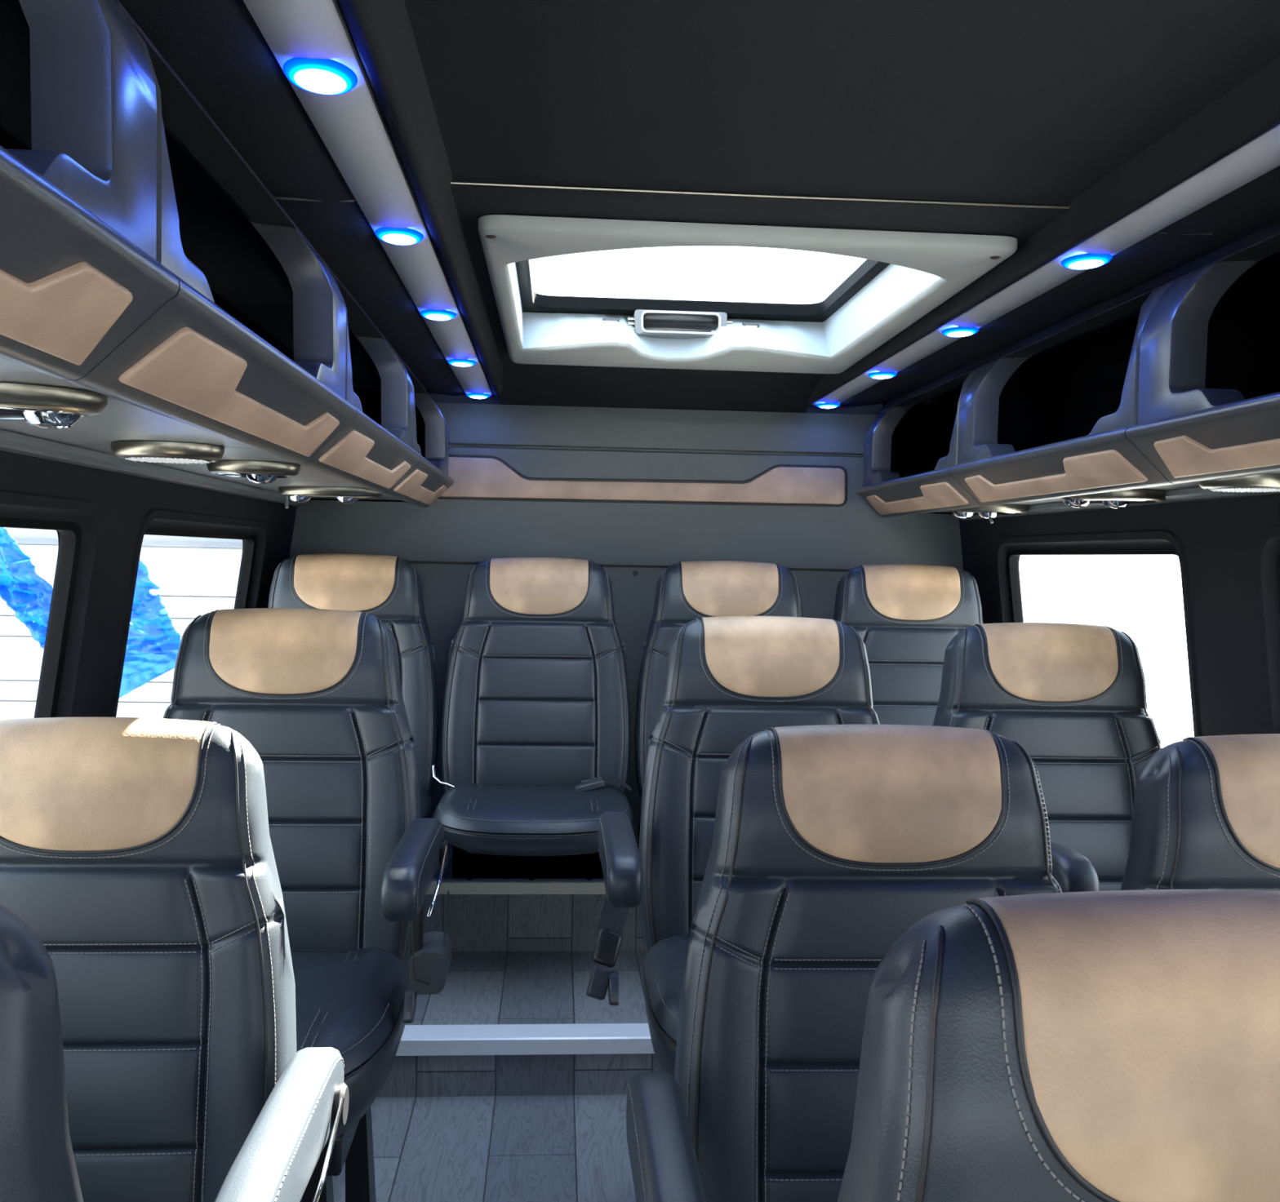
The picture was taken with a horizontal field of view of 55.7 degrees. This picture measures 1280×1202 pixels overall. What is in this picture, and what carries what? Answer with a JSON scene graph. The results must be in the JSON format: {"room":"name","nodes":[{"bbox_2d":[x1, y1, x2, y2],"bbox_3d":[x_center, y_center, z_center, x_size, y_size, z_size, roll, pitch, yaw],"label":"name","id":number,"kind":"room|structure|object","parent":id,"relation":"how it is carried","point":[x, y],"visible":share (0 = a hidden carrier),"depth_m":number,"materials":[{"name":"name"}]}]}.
{"room":"vehicle interior","nodes":[
{"label":"vehicle interior","id":0,"kind":"room"},
{"bbox_2d":[0,450,297,718],"bbox_3d":[-0.841,0.349,0.989,0.341,1.940,4.560,1,2,-4],"label":"wall","id":1,"kind":"structure","parent":0,"point":[113,511],"depth_m":1.93,"materials":[{"name":"black plastic"}]},
{"bbox_2d":[0,517,81,718],"bbox_3d":[-0.857,0.175,1.360,0.101,0.552,0.927,1,2,-4],"label":"window","id":2,"kind":"structure","parent":1,"relation":"in","point":[71,532],"depth_m":1.81,"materials":[{"name":"black rubber"}]},
{"bbox_2d":[0,0,178,379],"bbox_3d":[-0.501,-0.302,0.459,0.410,0.318,0.755,1,2,-4],"label":"luggage rack","id":3,"kind":"object","parent":1,"relation":"attached to","point":[80,271],"visible":1,"depth_m":0.76,"materials":[{"name":"grey plastic"}]},
{"bbox_2d":[0,429,309,506],"bbox_3d":[-0.765,-0.192,1.445,0.045,0.018,3.400,1,2,-4],"label":"trim","id":4,"kind":"structure","parent":1,"relation":"attached to","point":[10,442],"depth_m":1.81,"materials":[{"name":"grey plastic"}]},
{"bbox_2d":[0,0,356,462],"bbox_3d":[-0.552,-0.330,1.211,0.410,0.318,0.755,1,2,-4],"label":"luggage rack","id":5,"kind":"object","parent":1,"relation":"attached to","point":[191,372],"visible":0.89,"depth_m":1.17,"materials":[{"name":"grey plastic"}]},
{"bbox_2d":[0,382,107,428],"bbox_3d":[-0.591,-0.168,1.057,0.240,0.030,0.150,1,2,-4],"label":"light","id":6,"kind":"object","parent":5,"relation":"attached to","point":[42,406],"visible":1,"depth_m":1.03,"materials":[{"name":"grey metal"}]},
{"bbox_2d":[110,440,224,463],"bbox_3d":[-0.614,-0.192,1.576,0.140,0.020,0.120,1,2,-4],"label":"speaker","id":7,"kind":"object","parent":5,"relation":"attached to","point":[167,452],"visible":1,"depth_m":1.53},
{"bbox_2d":[124,457,209,463],"bbox_3d":[-0.615,-0.183,1.576,0.098,0.002,0.084,1,2,-4],"label":"grille","id":8,"kind":"object","parent":7,"relation":"attached to","point":[159,460],"depth_m":1.56,"materials":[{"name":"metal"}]},
{"bbox_2d":[144,527,257,608],"bbox_3d":[-0.932,0.134,2.467,0.101,0.552,0.827,1,2,-4],"label":"window","id":9,"kind":"structure","parent":1,"relation":"in","point":[251,540],"depth_m":2.86,"materials":[{"name":"black rubber"}]},
{"bbox_2d":[62,252,421,492],"bbox_3d":[-0.603,-0.358,1.964,0.410,0.318,0.755,1,2,-4],"label":"luggage rack","id":10,"kind":"object","parent":1,"relation":"attached to","point":[365,453],"visible":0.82,"depth_m":2.04,"materials":[{"name":"grey plastic"}]},
{"bbox_2d":[206,460,300,484],"bbox_3d":[-0.599,-0.198,1.878,0.140,0.030,0.120,1,2,-4],"label":"light","id":11,"kind":"object","parent":10,"relation":"attached to","point":[256,472],"visible":1,"depth_m":1.83,"materials":[{"name":"grey metal"}]},
{"bbox_2d":[223,324,453,507],"bbox_3d":[-0.665,-0.387,2.718,0.430,0.318,0.759,1,2,-4],"label":"luggage rack","id":12,"kind":"object","parent":1,"relation":"attached to","point":[428,479],"visible":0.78,"depth_m":2.94,"materials":[{"name":"grey plastic"}]},
{"bbox_2d":[284,496,288,508],"bbox_3d":[-0.817,-0.230,2.802,0.008,0.032,0.013,0,2,-23],"label":"coat hook","id":13,"kind":"object","parent":12,"relation":"attached to","point":[286,506],"visible":0.79,"depth_m":2.80,"materials":[{"name":"grey metal"}]},
{"bbox_2d":[278,486,382,503],"bbox_3d":[-0.656,-0.224,2.575,0.220,0.030,0.130,1,2,-4],"label":"light","id":14,"kind":"object","parent":12,"relation":"attached to","point":[295,494],"visible":1,"depth_m":2.53,"materials":[{"name":"grey metal"}]},
{"bbox_2d":[332,847,663,1201],"bbox_3d":[0.127,0.920,1.061,2.050,0.330,4.530,1,2,-4],"label":"floor","id":15,"kind":"structure","parent":0,"point":[544,1128],"depth_m":2.39,"materials":[{"name":"grey wood"}]},
{"bbox_2d":[0,904,83,1201],"bbox_3d":[-0.452,0.595,0.333,0.450,0.911,0.615,1,2,-4],"label":"passenger seat","id":16,"kind":"object","parent":15,"relation":"on","point":[37,1164],"visible":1,"depth_m":0.57,"materials":[{"name":"grey leather"}]},
{"bbox_2d":[0,717,349,1201],"bbox_3d":[-0.557,0.580,1.132,0.539,0.878,0.621,1,2,-4],"label":"passenger seat","id":17,"kind":"object","parent":15,"relation":"on","point":[138,852],"visible":0.92,"depth_m":1.30,"materials":[{"name":"grey leather"}]},
{"bbox_2d":[162,608,452,1201],"bbox_3d":[-0.538,0.509,1.780,0.518,0.975,0.615,1,2,-4],"label":"passenger seat","id":18,"kind":"object","parent":15,"relation":"on","point":[317,694],"visible":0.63,"depth_m":1.93,"materials":[{"name":"grey leather"}]},
{"bbox_2d":[290,947,408,1145],"bbox_3d":[-0.571,0.631,1.726,0.446,0.161,0.500,1,2,-4],"label":"cushion","id":19,"kind":"object","parent":18,"relation":"on","point":[351,1002],"depth_m":1.69,"materials":[{"name":"grey leather"}]},
{"bbox_2d":[267,553,439,818],"bbox_3d":[-0.698,0.285,2.763,0.449,0.786,0.566,1,2,-4],"label":"passenger seat","id":20,"kind":"object","parent":15,"relation":"on","point":[388,588],"visible":0.29,"depth_m":2.85,"materials":[{"name":"grey leather"}]},
{"bbox_2d":[418,786,431,818],"bbox_3d":[-0.695,0.477,2.681,0.442,0.108,0.385,1,2,-4],"label":"cushion","id":21,"kind":"object","parent":20,"relation":"on","point":[424,791],"depth_m":2.75,"materials":[{"name":"grey leather"}]},
{"bbox_2d":[426,878,605,894],"bbox_3d":[-0.303,0.689,2.925,0.660,0.034,0.027,1,2,-4],"label":"trim","id":22,"kind":"structure","parent":15,"relation":"attached to","point":[455,886],"depth_m":2.92,"materials":[{"name":"beige metal"}]},
{"bbox_2d":[395,1023,654,1056],"bbox_3d":[-0.271,0.877,2.420,0.660,0.033,0.072,1,2,-4],"label":"trim","id":23,"kind":"structure","parent":15,"relation":"attached to","point":[607,1038],"depth_m":2.40,"materials":[{"name":"silver metal"}]},
{"bbox_2d":[431,557,633,879],"bbox_3d":[-0.247,0.292,2.794,0.464,0.786,0.566,1,2,-4],"label":"passenger seat","id":24,"kind":"object","parent":15,"relation":"on","point":[535,735],"visible":1,"depth_m":2.86,"materials":[{"name":"grey leather"}]},
{"bbox_2d":[433,782,633,856],"bbox_3d":[-0.237,0.484,2.712,0.442,0.108,0.385,1,2,-4],"label":"cushion","id":25,"kind":"object","parent":24,"relation":"on","point":[493,819],"depth_m":2.56,"materials":[{"name":"grey leather"}]},
{"bbox_2d":[634,560,802,848],"bbox_3d":[0.220,0.300,2.826,0.449,0.786,0.566,1,2,-4],"label":"passenger seat","id":26,"kind":"object","parent":15,"relation":"on","point":[686,592],"visible":0.27,"depth_m":2.91,"materials":[{"name":"grey leather"}]},
{"bbox_2d":[638,795,642,819],"bbox_3d":[0.222,0.492,2.744,0.442,0.108,0.385,1,2,-4],"label":"cushion","id":27,"kind":"object","parent":26,"relation":"on","point":[640,796],"depth_m":2.80,"materials":[{"name":"grey leather"}]},
{"bbox_2d":[586,616,1099,1078],"bbox_3d":[0.250,0.522,1.879,0.667,0.970,0.669,1,2,-4],"label":"passenger seat","id":28,"kind":"object","parent":15,"relation":"on","point":[729,680],"visible":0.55,"depth_m":2.06,"materials":[{"name":"grey leather"}]},
{"bbox_2d":[643,934,688,1078],"bbox_3d":[0.236,0.646,1.855,0.446,0.161,0.500,1,2,-4],"label":"cushion","id":29,"kind":"object","parent":28,"relation":"on","point":[665,960],"depth_m":1.82,"materials":[{"name":"grey leather"}]},
{"bbox_2d":[626,724,1062,1201],"bbox_3d":[0.244,0.590,1.087,0.506,0.892,0.615,1,2,-4],"label":"passenger seat","id":30,"kind":"object","parent":15,"relation":"on","point":[830,842],"visible":0.66,"depth_m":1.25,"materials":[{"name":"grey leather"}]},
{"bbox_2d":[832,564,982,725],"bbox_3d":[0.669,0.307,2.857,0.449,0.786,0.566,1,2,-4],"label":"passenger seat","id":31,"kind":"object","parent":15,"relation":"on","point":[906,617],"visible":0.3,"depth_m":2.94,"materials":[{"name":"grey leather"}]},
{"bbox_2d":[932,622,1161,891],"bbox_3d":[0.738,0.531,1.959,0.450,0.966,0.615,1,2,-4],"label":"passenger seat","id":32,"kind":"object","parent":15,"relation":"on","point":[1073,696],"visible":0.33,"depth_m":2.13,"materials":[{"name":"grey leather"}]},
{"bbox_2d":[837,889,1279,1201],"bbox_3d":[0.302,0.611,0.385,0.450,0.903,0.615,1,2,-4],"label":"passenger seat","id":33,"kind":"object","parent":15,"relation":"on","point":[1114,1046],"visible":1,"depth_m":0.57,"materials":[{"name":"grey leather"}]},
{"bbox_2d":[1120,733,1279,891],"bbox_3d":[0.726,0.600,1.075,0.450,0.892,0.615,1,2,-4],"label":"passenger seat","id":34,"kind":"object","parent":15,"relation":"on","point":[1206,815],"visible":0.38,"depth_m":1.26,"materials":[{"name":"grey leather"}]},
{"bbox_2d":[289,351,963,847],"bbox_3d":[-0.014,0.283,3.269,2.050,1.940,0.120,1,2,-4],"label":"wall","id":35,"kind":"structure","parent":0,"point":[634,544],"depth_m":3.25,"materials":[{"name":"grey plastic"}]},
{"bbox_2d":[437,454,847,506],"bbox_3d":[-0.010,-0.321,3.238,1.147,0.119,0.008,1,2,-4],"label":"inlay","id":36,"kind":"object","parent":35,"relation":"attached to","point":[478,477],"visible":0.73,"depth_m":3.24,"materials":[{"name":"beige leather"}]},
{"bbox_2d":[0,0,1279,413],"bbox_3d":[0.153,-0.494,1.025,2.050,0.200,4.560,1,2,-4],"label":"ceiling","id":37,"kind":"structure","parent":0,"point":[1098,109],"depth_m":1.25,"materials":[{"name":"black"}]},
{"bbox_2d":[273,195,354,202],"bbox_3d":[-0.392,-0.480,1.447,0.100,0.004,0.003,1,2,-4],"label":"trim","id":38,"kind":"structure","parent":37,"relation":"attached to","point":[274,197],"depth_m":1.45,"materials":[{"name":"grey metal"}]},
{"bbox_2d":[243,0,492,399],"bbox_3d":[-0.271,-0.454,0.973,0.068,0.021,4.410,1,2,-4],"label":"light strip","id":39,"kind":"object","parent":37,"relation":"attached to","point":[311,42],"visible":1,"depth_m":1.23,"materials":[{"name":"grey plastic"}]},
{"bbox_2d":[478,214,1017,373],"bbox_3d":[0.124,-0.567,2.147,0.746,0.146,1.122,1,2,-4],"label":"roof hatch","id":40,"kind":"object","parent":37,"relation":"attached to","point":[904,277],"visible":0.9,"depth_m":2.33,"materials":[{"name":"grey plastic"}]},
{"bbox_2d":[450,181,1069,208],"bbox_3d":[0.152,-0.493,1.474,0.760,0.004,0.003,1,2,-4],"label":"trim","id":41,"kind":"structure","parent":37,"relation":"attached to","point":[451,182],"depth_m":1.47,"materials":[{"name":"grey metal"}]},
{"bbox_2d":[811,124,1279,408],"bbox_3d":[0.641,-0.439,1.035,0.068,0.021,4.410,1,2,-4],"label":"light strip","id":42,"kind":"object","parent":37,"relation":"attached to","point":[1260,155],"visible":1,"depth_m":1.57,"materials":[{"name":"grey plastic"}]},
{"bbox_2d":[1156,231,1213,235],"bbox_3d":[0.683,-0.463,1.521,0.075,0.004,0.003,1,2,-4],"label":"trim","id":43,"kind":"structure","parent":37,"relation":"attached to","point":[1206,233],"depth_m":1.52,"materials":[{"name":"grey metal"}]},
{"bbox_2d":[931,256,1279,737],"bbox_3d":[1.077,0.381,1.121,0.311,1.940,4.560,1,2,-4],"label":"wall","id":44,"kind":"structure","parent":0,"point":[1228,549],"depth_m":2.08,"materials":[{"name":"black plastic"}]},
{"bbox_2d":[857,349,1063,518],"bbox_3d":[0.759,-0.363,2.816,0.324,0.318,0.759,1,2,-4],"label":"luggage rack","id":45,"kind":"object","parent":44,"relation":"attached to","point":[910,448],"visible":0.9,"depth_m":2.79,"materials":[{"name":"grey plastic"}]},
{"bbox_2d":[951,504,1029,519],"bbox_3d":[0.796,-0.203,2.755,0.180,0.030,0.130,1,2,-4],"label":"light","id":46,"kind":"object","parent":45,"relation":"attached to","point":[993,511],"visible":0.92,"depth_m":2.71,"materials":[{"name":"grey metal"}]},
{"bbox_2d":[1005,547,1177,622],"bbox_3d":[0.980,0.165,2.605,0.090,0.552,0.862,1,2,-4],"label":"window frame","id":47,"kind":"structure","parent":44,"relation":"in","point":[1011,557],"depth_m":2.85,"materials":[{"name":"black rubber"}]},
{"bbox_2d":[949,257,1279,506],"bbox_3d":[0.800,-0.335,2.061,0.304,0.318,0.755,1,2,-4],"label":"luggage rack","id":48,"kind":"object","parent":44,"relation":"attached to","point":[1095,397],"visible":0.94,"depth_m":1.99,"materials":[{"name":"grey plastic"}]},
{"bbox_2d":[1062,488,1166,508],"bbox_3d":[0.845,-0.180,2.157,0.190,0.030,0.140,1,2,-4],"label":"light","id":49,"kind":"object","parent":48,"relation":"attached to","point":[1120,499],"visible":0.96,"depth_m":2.11,"materials":[{"name":"grey metal"}]},
{"bbox_2d":[1197,474,1279,493],"bbox_3d":[0.884,-0.170,1.759,0.140,0.020,0.120,1,2,-4],"label":"light","id":50,"kind":"object","parent":48,"relation":"attached to","point":[1260,482],"visible":0.97,"depth_m":1.72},
{"bbox_2d":[1209,488,1279,493],"bbox_3d":[0.884,-0.161,1.759,0.098,0.002,0.084,1,2,-4],"label":"grille","id":51,"kind":"object","parent":50,"relation":"attached to","point":[1228,490],"depth_m":1.75,"materials":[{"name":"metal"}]},
{"bbox_2d":[951,487,1279,520],"bbox_3d":[0.978,-0.163,1.565,0.045,0.018,3.400,1,2,-4],"label":"trim","id":52,"kind":"structure","parent":44,"relation":"attached to","point":[1197,493],"depth_m":2.13,"materials":[{"name":"grey"}]},
{"bbox_2d":[1125,219,1279,484],"bbox_3d":[0.851,-0.307,1.308,0.304,0.318,0.755,1,2,-4],"label":"luggage rack","id":53,"kind":"object","parent":44,"relation":"attached to","point":[1190,432],"visible":1,"depth_m":1.58,"materials":[{"name":"grey plastic"}]},
{"bbox_2d":[1275,551,1279,616],"bbox_3d":[1.057,0.208,1.464,0.090,0.552,0.872,1,2,-4],"label":"window","id":54,"kind":"structure","parent":44,"relation":"in","point":[1277,566],"depth_m":1.89,"materials":[{"name":"black rubber"}]},
{"label":"outside","id":55,"kind":"structure","parent":0,"visible":0},
{"bbox_2d":[0,527,181,697],"bbox_3d":[-2.009,-0.099,4.114,0.916,0.877,0.269,1,2,9],"label":"tarp","id":56,"kind":"object","parent":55,"point":[153,645],"visible":0.44,"depth_m":4.12,"materials":[{"name":"blue plastic"}]},
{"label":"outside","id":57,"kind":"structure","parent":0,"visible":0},
{"bbox_2d":[1146,698,1194,748],"bbox_3d":[0.065,1.948,2.083,32.000,0.001,32.000,1,2,-4],"label":"ground","id":58,"kind":"structure","parent":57,"point":[1172,718],"depth_m":16.23,"materials":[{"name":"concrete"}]},
{"bbox_2d":[0,527,242,719],"bbox_3d":[-5.049,-0.179,8.451,8.200,3.600,3.250,1,2,-4],"label":"exterior wall","id":59,"kind":"structure","parent":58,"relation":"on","point":[196,576],"depth_m":7.12,"materials":[{"name":"grey paint"}]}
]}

